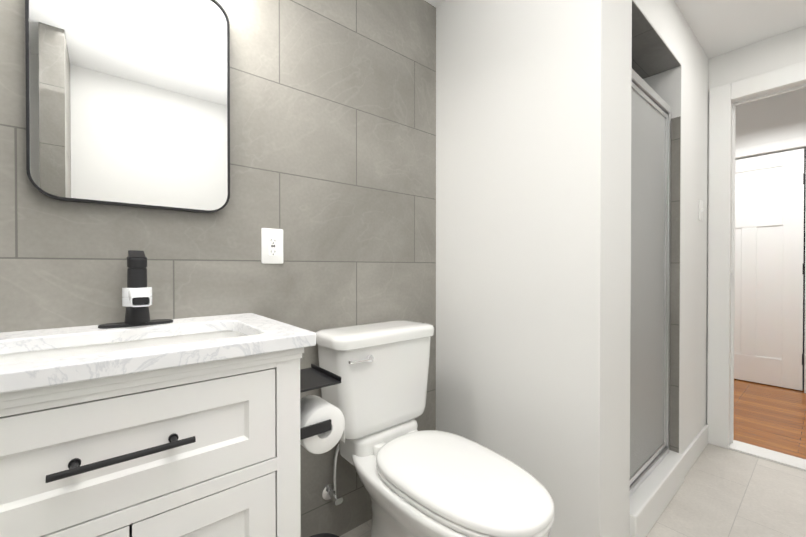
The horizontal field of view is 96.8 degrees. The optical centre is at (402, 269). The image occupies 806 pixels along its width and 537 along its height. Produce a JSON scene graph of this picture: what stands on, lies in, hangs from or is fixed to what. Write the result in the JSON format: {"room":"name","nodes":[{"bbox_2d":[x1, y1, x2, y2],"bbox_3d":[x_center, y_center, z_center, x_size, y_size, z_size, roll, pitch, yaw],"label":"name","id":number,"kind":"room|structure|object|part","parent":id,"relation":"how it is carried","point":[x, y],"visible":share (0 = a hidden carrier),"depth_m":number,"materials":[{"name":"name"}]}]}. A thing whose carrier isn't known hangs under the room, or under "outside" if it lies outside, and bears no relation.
{"room":"bathroom","nodes":[
{"label":"bathroom","id":0,"kind":"room"},
{"bbox_2d":[0,0,435,536],"bbox_3d":[-0.166,-0.108,1.522,4.057,2.280,0.120,0,1,-40],"label":"tiled wall","id":1,"kind":"structure","parent":0,"point":[333,140],"depth_m":1.27,"materials":[{"name":"tile"}]},
{"bbox_2d":[25,0,229,212],"bbox_3d":[-0.708,-0.491,0.970,0.435,0.642,0.026,0,1,-40],"label":"mirror","id":2,"kind":"object","parent":1,"relation":"attached to","point":[127,103],"visible":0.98,"depth_m":0.95,"materials":[{"name":"clear glass"}]},
{"bbox_2d":[261,228,282,263],"bbox_3d":[-0.440,-0.080,1.209,0.073,0.118,0.008,0,1,-40],"label":"electrical outlet","id":3,"kind":"object","parent":1,"relation":"attached to","point":[271,246],"visible":1,"depth_m":1.20,"materials":[{"name":"plastic"}]},
{"bbox_2d":[322,444,342,505],"bbox_3d":[-0.210,0.725,1.361,0.180,0.287,0.077,0,1,-40],"label":"supply valve","id":4,"kind":"object","parent":1,"relation":"attached to","point":[329,490],"visible":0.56,"depth_m":1.32,"materials":[{"name":"silver metal"}]},
{"bbox_2d":[436,0,563,536],"bbox_3d":[0.403,-0.108,1.514,0.120,2.280,0.621,0,1,-40],"label":"wall","id":5,"kind":"structure","parent":0,"point":[499,203],"depth_m":1.43,"materials":[{"name":"white paint"}]},
{"bbox_2d":[339,443,805,536],"bbox_3d":[0.356,1.088,0.709,4.045,0.100,2.050,0,1,-40],"label":"floor","id":6,"kind":"structure","parent":0,"point":[722,492],"depth_m":1.59,"materials":[{"name":"tile"}]},
{"bbox_2d":[0,313,315,536],"bbox_3d":[-0.599,0.590,0.776,0.670,0.894,0.474,0,1,-40],"label":"bathroom vanity","id":7,"kind":"object","parent":6,"relation":"on","point":[184,427],"visible":1,"depth_m":0.66,"materials":[{"name":"paint"}]},
{"bbox_3d":[-0.464,0.311,0.603,0.194,0.016,0.037,0,1,-40],"label":"handle","id":8,"kind":"part","parent":7,"relation":"part of","materials":[{"name":"black metal"}]},
{"bbox_2d":[0,313,315,393],"bbox_3d":[-0.602,0.158,0.777,0.670,0.030,0.465,0,1,-40],"label":"countertop","id":9,"kind":"structure","parent":7,"relation":"on","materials":[{"name":"stone"}]},
{"bbox_2d":[0,331,246,363],"bbox_3d":[-0.567,0.244,0.766,0.492,0.140,0.302,0,1,-40],"label":"sink","id":10,"kind":"object","parent":9,"relation":"in","point":[82,347],"depth_m":0.84,"materials":[{"name":"ceramic"}]},
{"bbox_2d":[98,250,172,328],"bbox_3d":[-0.661,0.046,0.893,0.156,0.193,0.156,0,1,-40],"label":"faucet","id":11,"kind":"object","parent":9,"relation":"on","point":[137,297],"visible":1,"depth_m":0.90,"materials":[{"name":"metal"}]},
{"bbox_3d":[-0.691,-0.029,0.929,0.042,0.044,0.061,0,1,-40],"label":"lever","id":12,"kind":"part","parent":11,"relation":"part of","materials":[{"name":"black metal"}]},
{"bbox_3d":[-0.646,0.067,0.875,0.031,0.030,0.100,0,1,-40],"label":"spout","id":13,"kind":"part","parent":11,"relation":"part of","materials":[{"name":"black metal"}]},
{"bbox_2d":[300,364,344,453],"bbox_3d":[-0.244,0.360,0.932,0.130,0.184,0.170,0,1,-40],"label":"toilet paper holder","id":14,"kind":"object","parent":7,"relation":"attached to","point":[322,425],"visible":0.75,"depth_m":0.89,"materials":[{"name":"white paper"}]},
{"bbox_2d":[310,533,338,536],"bbox_3d":[-0.241,0.928,1.036,0.162,0.215,0.162,0,1,-40],"label":"waste bin","id":15,"kind":"object","parent":6,"relation":"on","point":[325,535],"visible":1,"depth_m":1.11,"materials":[{"name":"black plastic"}]},
{"bbox_2d":[316,320,554,536],"bbox_3d":[0.083,0.625,1.137,0.450,0.820,0.773,0,1,-40],"label":"toilet","id":16,"kind":"object","parent":6,"relation":"on","point":[424,483],"visible":1,"depth_m":1.15,"materials":[{"name":"ceramic"}]},
{"bbox_3d":[-0.136,0.302,1.183,0.101,0.026,0.022,0,1,-40],"label":"lever","id":17,"kind":"part","parent":16,"relation":"part of","materials":[{"name":"silver metal"}]},
{"bbox_3d":[-0.098,0.467,1.353,0.422,0.412,0.197,0,1,-40],"label":"tank","id":18,"kind":"part","parent":16,"relation":"part of","materials":[{"name":"ceramic"}]},
{"bbox_3d":[-0.096,0.237,1.349,0.450,0.048,0.214,0,1,-40],"label":"lid","id":19,"kind":"part","parent":16,"relation":"part of","materials":[{"name":"ceramic"}]},
{"bbox_3d":[0.154,0.609,1.071,0.352,0.046,0.579,0,1,-40],"label":"seat","id":20,"kind":"part","parent":16,"relation":"part of","materials":[{"name":"plastic"}]},
{"bbox_2d":[630,450,684,536],"bbox_3d":[1.062,0.967,1.588,0.677,0.130,0.162,0,1,-40],"label":"shower curb","id":21,"kind":"object","parent":6,"relation":"on","point":[653,494],"depth_m":1.49,"materials":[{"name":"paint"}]},
{"bbox_2d":[630,69,670,495],"bbox_3d":[1.066,0.051,1.574,0.669,1.699,0.036,0,1,-40],"label":"shower door","id":22,"kind":"structure","parent":21,"relation":"on","point":[650,272],"depth_m":1.60,"materials":[{"name":"glass"}]},
{"bbox_2d":[425,0,805,58],"bbox_3d":[0.467,-1.292,0.661,4.177,0.100,3.200,0,1,-40],"label":"ceiling","id":23,"kind":"structure","parent":0,"point":[718,27],"depth_m":1.79,"materials":[{"name":"white paint"}]},
{"bbox_2d":[563,0,681,536],"bbox_3d":[0.958,-0.108,1.494,0.947,2.280,0.120,0,1,-40],"label":"wall","id":24,"kind":"structure","parent":0,"point":[597,249],"depth_m":1.20,"materials":[{"name":"white paint"}]},
{"bbox_2d":[632,0,680,75],"bbox_3d":[1.059,-0.996,1.574,0.673,0.004,0.118,0,1,-40],"label":"ceiling soffit","id":25,"kind":"structure","parent":24,"relation":"attached to","point":[652,53],"depth_m":1.61,"materials":[{"name":"tile"}]},
{"bbox_2d":[643,15,707,453],"bbox_3d":[1.349,-0.113,2.225,0.590,2.280,0.741,0,1,-40],"label":"wall","id":26,"kind":"structure","parent":0,"point":[682,90],"depth_m":1.89,"materials":[{"name":"white paint"}]},
{"bbox_2d":[669,116,680,452],"bbox_3d":[1.120,0.074,2.037,0.004,1.650,0.739,0,1,-40],"label":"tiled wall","id":27,"kind":"structure","parent":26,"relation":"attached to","point":[675,282],"depth_m":1.77,"materials":[{"name":"tile"}]},
{"bbox_2d":[682,425,707,475],"bbox_3d":[1.583,0.974,1.937,0.567,0.110,0.013,0,1,-40],"label":"baseboard","id":28,"kind":"structure","parent":26,"relation":"attached to","point":[692,452],"depth_m":1.93,"materials":[{"name":"paint"}]},
{"bbox_2d":[699,200,703,220],"bbox_3d":[1.676,-0.331,2.003,0.070,0.115,0.016,0,1,-40],"label":"light switch","id":29,"kind":"object","parent":26,"relation":"attached to","point":[701,209],"visible":0.96,"depth_m":1.99,"materials":[{"name":"plastic"}]},
{"bbox_2d":[706,25,805,444],"bbox_3d":[1.903,-0.112,2.115,0.120,2.280,1.620,0,1,-40],"label":"wall","id":30,"kind":"structure","parent":0,"point":[784,49],"depth_m":1.99,"materials":[{"name":"white paint"}]},
{"bbox_2d":[707,61,805,448],"bbox_3d":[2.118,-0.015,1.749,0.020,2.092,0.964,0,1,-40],"label":"door frame","id":31,"kind":"structure","parent":30,"relation":"attached to","point":[719,234],"depth_m":2.07,"materials":[{"name":"paint"}]},
{"bbox_2d":[733,379,805,458],"bbox_3d":[2.731,1.075,2.567,1.705,0.100,3.200,0,1,-40],"label":"floor","id":32,"kind":"structure","parent":0,"point":[770,417],"depth_m":2.48,"materials":[{"name":"brown wood"}]},
{"bbox_2d":[735,88,805,391],"bbox_3d":[3.659,-0.286,2.684,0.120,2.620,2.205,0,1,-40],"label":"wall","id":33,"kind":"structure","parent":0,"point":[773,118],"depth_m":3.11,"materials":[{"name":"white paint"}]},
{"bbox_2d":[734,148,805,390],"bbox_3d":[3.124,-0.001,3.225,0.103,2.027,0.672,0,1,-40],"label":"hall door","id":34,"kind":"structure","parent":33,"relation":"in","point":[769,262],"depth_m":3.14,"materials":[{"name":"paint"}]},
{"bbox_3d":[3.347,-0.003,2.984,0.008,1.600,0.016,0,1,-40],"label":"hall door hinges","id":35,"kind":"part","parent":34,"relation":"part of","materials":[{"name":"black metal"}]},
{"bbox_2d":[735,136,805,392],"bbox_3d":[3.143,-0.044,3.195,0.018,2.130,0.768,0,1,-40],"label":"door frame","id":36,"kind":"structure","parent":33,"relation":"attached to","point":[796,142],"depth_m":3.08,"materials":[{"name":"paint"}]},
{"bbox_3d":[0.766,-1.125,1.810,0.827,0.250,0.621,0,1,-40],"label":"shower","id":37,"kind":"object","parent":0,"visible":0},
{"bbox_2d":[632,54,651,78],"bbox_3d":[0.766,-0.998,1.811,0.819,0.004,0.621,0,1,-40],"label":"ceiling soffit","id":38,"kind":"structure","parent":37,"relation":"attached to","point":[640,69],"depth_m":1.78,"materials":[{"name":"tile"}]},
{"bbox_3d":[2.023,1.079,1.976,0.140,0.100,3.200,0,1,-40],"label":"threshold","id":39,"kind":"object","parent":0,"visible":0},
{"bbox_2d":[729,440,805,470],"bbox_3d":[2.171,1.024,1.799,0.140,0.012,0.778,0,1,-40],"label":"threshold","id":40,"kind":"object","parent":39,"relation":"on","point":[774,456],"depth_m":1.97,"materials":[{"name":"white stone"}]}
]}

